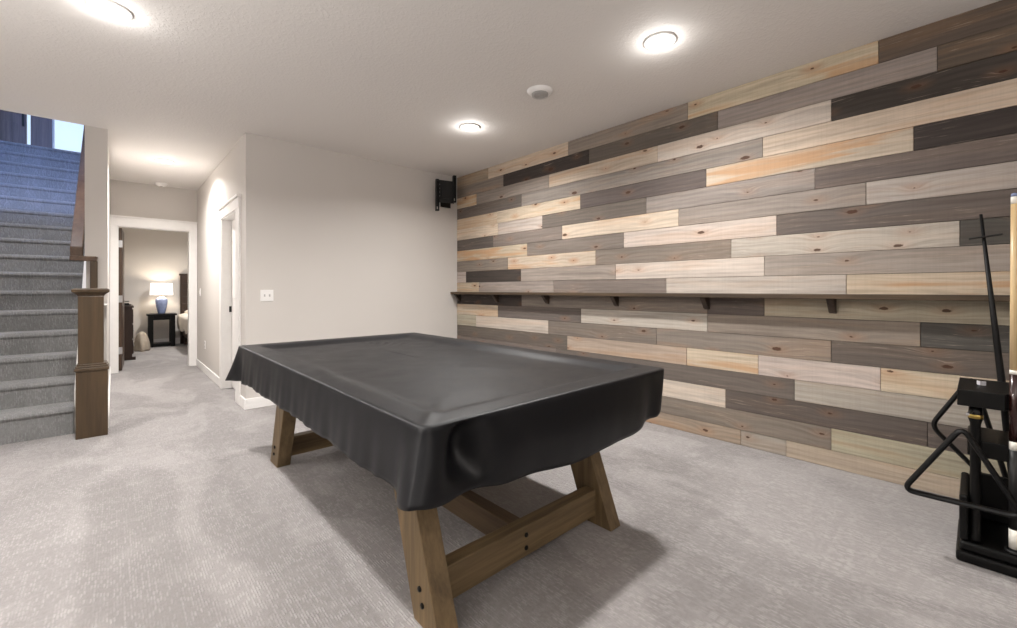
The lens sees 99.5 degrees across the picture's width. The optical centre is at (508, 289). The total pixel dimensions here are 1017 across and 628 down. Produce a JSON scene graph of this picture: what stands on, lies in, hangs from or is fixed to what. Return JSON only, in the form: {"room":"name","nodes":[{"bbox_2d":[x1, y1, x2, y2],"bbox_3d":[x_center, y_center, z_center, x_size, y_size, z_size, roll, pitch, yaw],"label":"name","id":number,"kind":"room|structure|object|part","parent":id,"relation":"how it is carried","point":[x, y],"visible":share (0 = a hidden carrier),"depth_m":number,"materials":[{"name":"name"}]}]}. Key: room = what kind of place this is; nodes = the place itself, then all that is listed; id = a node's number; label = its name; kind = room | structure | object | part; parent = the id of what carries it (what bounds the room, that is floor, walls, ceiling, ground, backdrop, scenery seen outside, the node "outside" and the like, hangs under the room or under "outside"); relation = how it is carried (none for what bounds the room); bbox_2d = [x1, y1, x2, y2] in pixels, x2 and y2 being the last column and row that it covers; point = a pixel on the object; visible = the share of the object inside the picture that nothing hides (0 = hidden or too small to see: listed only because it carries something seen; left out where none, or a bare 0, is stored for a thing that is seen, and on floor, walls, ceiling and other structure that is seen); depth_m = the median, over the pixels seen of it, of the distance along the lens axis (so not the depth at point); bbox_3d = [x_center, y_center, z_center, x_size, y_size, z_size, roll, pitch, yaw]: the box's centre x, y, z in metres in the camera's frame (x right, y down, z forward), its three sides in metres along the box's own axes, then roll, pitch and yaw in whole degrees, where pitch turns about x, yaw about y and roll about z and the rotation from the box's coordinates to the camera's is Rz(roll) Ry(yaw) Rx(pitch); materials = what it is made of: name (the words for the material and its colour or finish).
{"room":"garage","nodes":[
{"label":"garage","id":0,"kind":"room"},
{"bbox_2d":[85,125,109,384],"bbox_3d":[-4.575,-0.188,4.807,0.158,2.740,3.270,0,0,-42],"label":"wall","id":1,"kind":"structure","parent":0,"point":[97,179],"depth_m":4.14,"materials":[{"name":"beige paint"}]},
{"bbox_2d":[69,125,97,287],"bbox_3d":[-4.878,-1.085,5.012,0.188,2.414,2.658,0,0,-42],"label":"handrail","id":2,"kind":"object","parent":1,"relation":"attached to","point":[78,227],"visible":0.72,"depth_m":4.25,"materials":[{"name":"brown wood"}]},
{"bbox_3d":[-4.934,-1.302,5.000,0.088,1.981,2.600,0,0,-43],"label":"rail","id":3,"kind":"part","parent":2,"relation":"part of","materials":[{"name":"brown wood"}]},
{"bbox_3d":[-3.945,-0.075,4.096,0.052,0.395,0.042,0,0,-43],"label":"post","id":4,"kind":"part","parent":2,"relation":"part of","materials":[{"name":"brown wood"}]},
{"bbox_2d":[108,366,110,427],"bbox_3d":[-4.512,1.129,4.865,0.014,0.105,3.230,0,0,-42],"label":"baseboard","id":5,"kind":"structure","parent":1,"relation":"attached to","point":[110,366],"depth_m":4.47,"materials":[{"name":"white paint"}]},
{"bbox_2d":[110,179,196,221],"bbox_3d":[-5.306,-0.188,6.444,1.277,2.740,0.130,0,0,-42],"label":"wall","id":6,"kind":"structure","parent":0,"point":[133,199],"depth_m":6.38,"materials":[{"name":"beige paint"}]},
{"bbox_2d":[119,228,129,369],"bbox_3d":[-5.855,0.136,6.562,0.109,2.068,0.766,0,0,-40],"label":"door","id":7,"kind":"structure","parent":6,"relation":"in","point":[121,233],"depth_m":6.26,"materials":[{"name":"brown wood"}]},
{"bbox_2d":[110,215,196,373],"bbox_3d":[-5.285,0.062,6.443,1.003,2.240,0.178,0,0,-42],"label":"trim","id":8,"kind":"structure","parent":6,"relation":"attached to","point":[116,221],"depth_m":6.33,"materials":[{"name":"white paint"}]},
{"bbox_2d":[122,228,187,339],"bbox_3d":[-6.932,-0.188,9.870,3.285,2.740,0.120,0,0,-42],"label":"wall","id":9,"kind":"structure","parent":0,"point":[150,256],"depth_m":9.18,"materials":[{"name":"beige paint"}]},
{"bbox_2d":[133,338,179,344],"bbox_3d":[-6.886,1.117,9.820,3.285,0.130,0.016,0,0,-42],"label":"baseboard","id":10,"kind":"structure","parent":9,"relation":"attached to","point":[177,340],"depth_m":9.31,"materials":[{"name":"white paint"}]},
{"bbox_2d":[197,136,242,395],"bbox_3d":[-3.736,-0.188,5.587,0.120,2.740,3.255,0,0,-42],"label":"wall","id":11,"kind":"structure","parent":0,"point":[226,180],"depth_m":5.75,"materials":[{"name":"beige paint"}]},
{"bbox_2d":[196,359,245,409],"bbox_3d":[-3.739,1.129,5.491,0.014,0.105,3.391,0,0,-42],"label":"baseboard","id":12,"kind":"structure","parent":11,"relation":"attached to","point":[242,401],"depth_m":5.61,"materials":[{"name":"white paint"}]},
{"bbox_2d":[217,193,240,404],"bbox_3d":[-3.093,0.100,4.856,0.160,2.165,1.140,0,0,-42],"label":"trim","id":13,"kind":"structure","parent":11,"relation":"attached to","point":[230,210],"depth_m":5.14,"materials":[{"name":"white paint"}]},
{"bbox_2d":[229,219,234,388],"bbox_3d":[-3.075,0.169,4.908,0.058,2.002,0.784,0,0,-42],"label":"door","id":14,"kind":"structure","parent":11,"relation":"in","point":[231,308],"depth_m":5.08,"materials":[{"name":"white paint"}]},
{"bbox_2d":[243,133,456,398],"bbox_3d":[-1.643,-0.188,5.215,2.705,2.740,0.120,0,0,-42],"label":"wall","id":15,"kind":"structure","parent":0,"point":[345,245],"depth_m":4.88,"materials":[{"name":"beige paint"}]},
{"bbox_2d":[246,396,275,409],"bbox_3d":[-1.652,1.129,5.115,2.554,0.105,0.016,0,0,-42],"label":"baseboard","id":16,"kind":"structure","parent":15,"relation":"attached to","point":[256,402],"depth_m":4.31,"materials":[{"name":"white paint"}]},
{"bbox_2d":[260,290,272,300],"bbox_3d":[-2.456,0.057,4.378,0.119,0.115,0.016,0,0,-42],"label":"light switch","id":17,"kind":"object","parent":15,"relation":"attached to","point":[265,295],"visible":1,"depth_m":4.38,"materials":[{"name":"white plastic"}]},
{"bbox_2d":[435,175,455,210],"bbox_3d":[-0.858,-1.266,5.728,0.301,0.485,0.257,0,0,-29],"label":"speaker","id":18,"kind":"object","parent":15,"relation":"attached to","point":[445,191],"visible":1,"depth_m":5.63,"materials":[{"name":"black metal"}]},
{"bbox_3d":[-0.922,-1.228,5.573,0.040,0.410,0.045,0,0,-29],"label":"rail","id":19,"kind":"part","parent":18,"relation":"part of","materials":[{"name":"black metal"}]},
{"bbox_3d":[-0.855,-1.258,5.848,0.160,0.280,0.012,0,0,-43],"label":"wall plate","id":20,"kind":"part","parent":18,"relation":"part of","materials":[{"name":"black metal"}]},
{"bbox_3d":[-0.822,-1.288,5.636,0.236,0.290,0.030,0,0,-29],"label":"plate","id":21,"kind":"part","parent":18,"relation":"part of","materials":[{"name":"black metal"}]},
{"bbox_3d":[-0.715,-1.331,5.685,0.040,0.355,0.045,0,0,-29],"label":"rail","id":22,"kind":"part","parent":18,"relation":"part of","materials":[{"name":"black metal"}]},
{"bbox_2d":[0,0,1000,189],"bbox_3d":[-2.906,-1.683,3.441,6.965,0.250,15.200,0,0,-42],"label":"ceiling","id":23,"kind":"structure","parent":0,"point":[182,82],"depth_m":3.00,"materials":[{"name":"white paint"}]},
{"bbox_2d":[85,0,133,20],"bbox_3d":[-2.210,-1.553,2.387,0.198,0.010,0.198,0,0,-42],"label":"recessed light","id":24,"kind":"object","parent":23,"relation":"in","point":[110,9],"visible":1,"depth_m":2.38,"materials":[{"name":"white plastic"}]},
{"bbox_2d":[155,182,166,186],"bbox_3d":[-5.083,-1.535,6.302,0.140,0.046,0.140,0,0,-42],"label":"smoke detector","id":25,"kind":"object","parent":23,"relation":"attached to","point":[159,184],"visible":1,"depth_m":6.26,"materials":[{"name":"white plastic"}]},
{"bbox_2d":[154,158,174,163],"bbox_3d":[-4.152,-1.553,5.202,0.198,0.010,0.198,0,0,-42],"label":"recessed light","id":26,"kind":"object","parent":23,"relation":"in","point":[166,161],"visible":1,"depth_m":5.19,"materials":[{"name":"white plastic"}]},
{"bbox_2d":[460,123,479,131],"bbox_3d":[-0.368,-1.553,4.117,0.198,0.010,0.198,0,0,-42],"label":"recessed light","id":27,"kind":"object","parent":23,"relation":"in","point":[470,127],"visible":1,"depth_m":4.10,"materials":[{"name":"white plastic"}]},
{"bbox_2d":[527,85,552,99],"bbox_3d":[0.247,-1.538,3.372,0.204,0.040,0.204,0,0,-42],"label":"ceiling vent","id":28,"kind":"object","parent":23,"relation":"in","point":[539,92],"visible":1,"depth_m":3.33,"materials":[{"name":"white plastic"}]},
{"bbox_2d":[532,90,547,99],"bbox_3d":[0.247,-1.527,3.372,0.128,0.018,0.128,0,0,-43],"label":"grille","id":29,"kind":"object","parent":28,"relation":"attached to","point":[538,94],"depth_m":3.34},
{"bbox_2d":[643,32,676,50],"bbox_3d":[0.949,-1.553,2.695,0.198,0.010,0.198,0,0,-42],"label":"recessed light","id":30,"kind":"object","parent":23,"relation":"in","point":[658,41],"visible":1,"depth_m":2.68,"materials":[{"name":"white plastic"}]},
{"bbox_2d":[0,344,1016,627],"bbox_3d":[-2.906,1.242,3.441,6.965,0.120,15.200,0,0,-42],"label":"floor","id":31,"kind":"structure","parent":0,"point":[181,515],"depth_m":2.03,"materials":[{"name":"carpet"}]},
{"bbox_2d":[0,140,85,444],"bbox_3d":[-5.470,-0.567,4.855,1.093,3.499,4.526,0,0,-42],"label":"staircase","id":32,"kind":"structure","parent":31,"relation":"on","point":[39,308],"depth_m":4.36,"materials":[{"name":"carpet"}]},
{"bbox_2d":[71,288,109,439],"bbox_3d":[-3.406,0.585,3.515,0.222,1.195,0.237,0,0,-42],"label":"newel post","id":33,"kind":"object","parent":31,"relation":"on","point":[91,369],"visible":1,"depth_m":3.45,"materials":[{"name":"brown wood"}]},
{"bbox_2d":[124,304,135,360],"bbox_3d":[-6.809,0.725,7.575,0.345,0.915,1.190,0,0,-42],"label":"dresser","id":34,"kind":"object","parent":31,"relation":"on","point":[128,311],"visible":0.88,"depth_m":7.21,"materials":[{"name":"brown wood"}]},
{"bbox_2d":[133,332,149,351],"bbox_3d":[-7.182,0.998,8.430,0.267,0.372,0.552,0,0,-42],"label":"throw blanket","id":35,"kind":"object","parent":31,"relation":"on","point":[141,343],"visible":1,"depth_m":8.28,"materials":[{"name":"beige fabric"}]},
{"bbox_2d":[146,313,176,347],"bbox_3d":[-7.295,0.840,9.049,0.490,0.685,0.400,0,0,-42],"label":"nightstand","id":36,"kind":"object","parent":31,"relation":"on","point":[151,316],"visible":0.88,"depth_m":8.98,"materials":[{"name":"black wood"}]},
{"bbox_3d":[-7.321,0.857,8.815,0.075,0.650,0.050,0,0,-43],"label":"leg","id":37,"kind":"part","parent":36,"relation":"part of","materials":[{"name":"black wood"}]},
{"bbox_2d":[150,283,172,313],"bbox_3d":[-7.295,0.176,9.049,0.390,0.639,0.390,0,0,-42],"label":"table lamp","id":38,"kind":"object","parent":36,"relation":"on","point":[161,289],"visible":1,"depth_m":8.96,"materials":[{"name":"blue ceramic"}]},
{"bbox_2d":[155,297,167,313],"bbox_3d":[-7.295,0.318,9.049,0.208,0.356,0.208,0,0,-43],"label":"lamp base","id":39,"kind":"object","parent":38,"relation":"attached to","point":[161,302],"depth_m":8.99,"materials":[{"name":"blue ceramic"}]},
{"bbox_3d":[-7.295,-0.018,9.049,0.390,0.250,0.390,0,0,-43],"label":"lamp shade","id":40,"kind":"part","parent":38,"relation":"part of","materials":[{"name":"white fabric"}]},
{"bbox_2d":[153,342,170,345],"bbox_3d":[-7.302,1.132,9.056,0.390,0.040,0.340,0,0,-43],"label":"shelf","id":41,"kind":"object","parent":36,"relation":"attached to","point":[155,343],"depth_m":8.96,"materials":[{"name":"black wood"}]},
{"bbox_3d":[-7.276,0.857,9.290,0.075,0.650,0.050,0,0,-43],"label":"leg","id":42,"kind":"part","parent":36,"relation":"part of","materials":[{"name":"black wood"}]},
{"bbox_3d":[-7.059,0.857,9.055,0.075,0.650,0.050,0,0,-43],"label":"leg","id":43,"kind":"part","parent":36,"relation":"part of","materials":[{"name":"black wood"}]},
{"bbox_2d":[177,274,187,344],"bbox_3d":[-5.955,0.412,9.244,1.730,1.540,2.083,0,0,-42],"label":"bed","id":44,"kind":"object","parent":31,"relation":"on","point":[182,319],"visible":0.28,"depth_m":9.43,"materials":[{"name":"brown wood"}]},
{"bbox_2d":[177,313,187,333],"bbox_3d":[-5.888,0.653,9.117,1.657,0.398,1.804,0,0,-43],"label":"duvet","id":45,"kind":"object","parent":44,"relation":"on","point":[182,319],"depth_m":8.64,"materials":[{"name":"white fabric"}]},
{"bbox_2d":[270,406,619,627],"bbox_3d":[-0.558,0.812,2.602,1.157,0.740,2.220,0,0,-42],"label":"pool table","id":46,"kind":"object","parent":31,"relation":"on","point":[435,578],"visible":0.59,"depth_m":1.83,"materials":[{"name":"brown wood"}]},
{"bbox_3d":[-1.481,0.862,2.856,0.085,0.640,0.396,0,0,-43],"label":"leg","id":47,"kind":"part","parent":46,"relation":"part of","materials":[{"name":"brown wood"}]},
{"bbox_3d":[-0.335,0.862,1.605,0.085,0.640,0.396,0,0,-43],"label":"leg","id":48,"kind":"part","parent":46,"relation":"part of","materials":[{"name":"brown wood"}]},
{"bbox_2d":[225,333,663,510],"bbox_3d":[-0.579,0.527,2.579,1.498,0.285,2.606,0,0,-42],"label":"cover","id":49,"kind":"object","parent":46,"relation":"on","point":[438,419],"visible":1,"depth_m":1.74,"materials":[{"name":"black plastic"}]},
{"bbox_3d":[0.397,0.862,2.275,0.085,0.640,0.396,0,0,-43],"label":"leg","id":50,"kind":"part","parent":46,"relation":"part of","materials":[{"name":"brown wood"}]},
{"bbox_2d":[956,377,1016,578],"bbox_3d":[2.325,0.809,1.863,0.607,0.745,0.527,0,0,-42],"label":"cue rack","id":51,"kind":"object","parent":31,"relation":"on","point":[982,537],"visible":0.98,"depth_m":1.87,"materials":[{"name":"black wood"}]},
{"bbox_2d":[904,429,1016,518],"bbox_3d":[1.943,0.763,1.854,0.042,0.334,0.353,0,0,-42],"label":"rack","id":52,"kind":"object","parent":51,"relation":"hanging from","point":[957,432],"visible":1,"depth_m":1.83,"materials":[{"name":"black plastic"}]},
{"bbox_3d":[2.124,0.997,2.004,0.360,0.200,0.028,0,0,-43],"label":"panel","id":53,"kind":"part","parent":51,"relation":"part of","materials":[{"name":"black wood"}]},
{"bbox_2d":[931,378,1007,477],"bbox_3d":[2.374,0.755,2.204,0.042,0.605,0.298,0,0,-42],"label":"rack","id":54,"kind":"object","parent":51,"relation":"hanging from","point":[953,398],"visible":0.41,"depth_m":2.24,"materials":[{"name":"black plastic"}]},
{"bbox_3d":[2.041,0.803,1.881,0.046,0.587,0.046,0,0,-43],"label":"post","id":55,"kind":"part","parent":51,"relation":"part of","materials":[{"name":"black wood"}]},
{"bbox_2d":[977,380,985,385],"bbox_3d":[2.167,0.425,1.972,0.022,0.022,0.022,0,0,19],"label":"billiard chalk","id":56,"kind":"object","parent":51,"relation":"on","point":[979,382],"visible":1,"depth_m":1.96,"materials":[{"name":"white"}]},
{"bbox_3d":[2.294,0.472,1.833,0.380,0.070,0.523,0,0,-43],"label":"plate","id":57,"kind":"part","parent":51,"relation":"part of","materials":[{"name":"black plastic"}]},
{"bbox_2d":[967,425,1008,461],"bbox_3d":[2.287,0.692,1.826,0.280,0.070,0.463,0,0,-43],"label":"shelf","id":58,"kind":"object","parent":51,"relation":"attached to","point":[994,443],"depth_m":1.86,"materials":[{"name":"black wood"}]},
{"bbox_2d":[969,214,1008,477],"bbox_3d":[2.379,0.388,2.093,0.048,1.532,0.192,0,0,-22],"label":"stick","id":59,"kind":"object","parent":51,"relation":"on","point":[1000,371],"visible":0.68,"depth_m":2.10,"materials":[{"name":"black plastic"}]},
{"bbox_3d":[2.407,0.990,1.936,0.025,0.215,0.455,0,0,-43],"label":"panel","id":60,"kind":"part","parent":51,"relation":"part of","materials":[{"name":"black wood"}]},
{"bbox_2d":[1004,546,1016,555],"bbox_3d":[2.107,1.088,1.793,0.056,0.012,0.056,0,0,-43],"label":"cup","id":61,"kind":"object","parent":51,"relation":"on","point":[1007,552],"depth_m":1.79,"materials":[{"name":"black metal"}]},
{"bbox_2d":[1008,193,1016,551],"bbox_3d":[2.107,0.346,1.793,0.032,1.500,0.032,0,0,-42],"label":"pool cue","id":62,"kind":"object","parent":51,"relation":"on","point":[1012,529],"visible":0.99,"depth_m":1.79,"materials":[{"name":"brown wood"}]},
{"bbox_2d":[457,0,1016,498],"bbox_3d":[2.039,-0.188,3.086,0.153,2.740,7.995,0,0,-42],"label":"wall","id":63,"kind":"structure","parent":0,"point":[867,139],"depth_m":3.00,"materials":[{"name":"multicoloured wood"}]},
{"bbox_2d":[450,292,1009,313],"bbox_3d":[1.875,0.091,3.068,0.111,0.129,7.791,0,0,-42],"label":"wall ledge","id":64,"kind":"object","parent":63,"relation":"attached to","point":[831,299],"visible":1,"depth_m":3.03,"materials":[{"name":"brown wood"}]},
{"bbox_3d":[-9.137,-3.406,7.985,2.515,2.623,0.120,0,0,-43],"label":"wall","id":65,"kind":"structure","parent":0,"visible":0},
{"bbox_2d":[0,110,25,143],"bbox_3d":[-9.357,-3.131,7.729,0.925,2.053,0.100,0,0,-42],"label":"door","id":66,"kind":"structure","parent":65,"relation":"in","point":[12,124],"depth_m":7.93,"materials":[{"name":"brown wood"}]},
{"bbox_2d":[26,114,30,144],"bbox_3d":[-9.011,-3.131,8.087,0.069,2.073,0.100,0,0,-42],"label":"window","id":67,"kind":"structure","parent":65,"relation":"in","point":[28,117],"depth_m":8.08,"materials":[{"name":"white glass"}]},
{"bbox_2d":[31,115,51,147],"bbox_3d":[-8.883,-3.131,8.197,0.270,2.073,0.110,0,0,-42],"label":"door","id":68,"kind":"structure","parent":65,"relation":"attached to","point":[41,128],"depth_m":8.15,"materials":[{"name":"brown wood"}]},
{"bbox_2d":[52,119,83,152],"bbox_3d":[-8.593,-3.256,8.470,0.526,1.823,0.100,0,0,-42],"label":"window","id":69,"kind":"structure","parent":65,"relation":"in","point":[68,136],"depth_m":8.42,"materials":[{"name":"white glass"}]}
]}

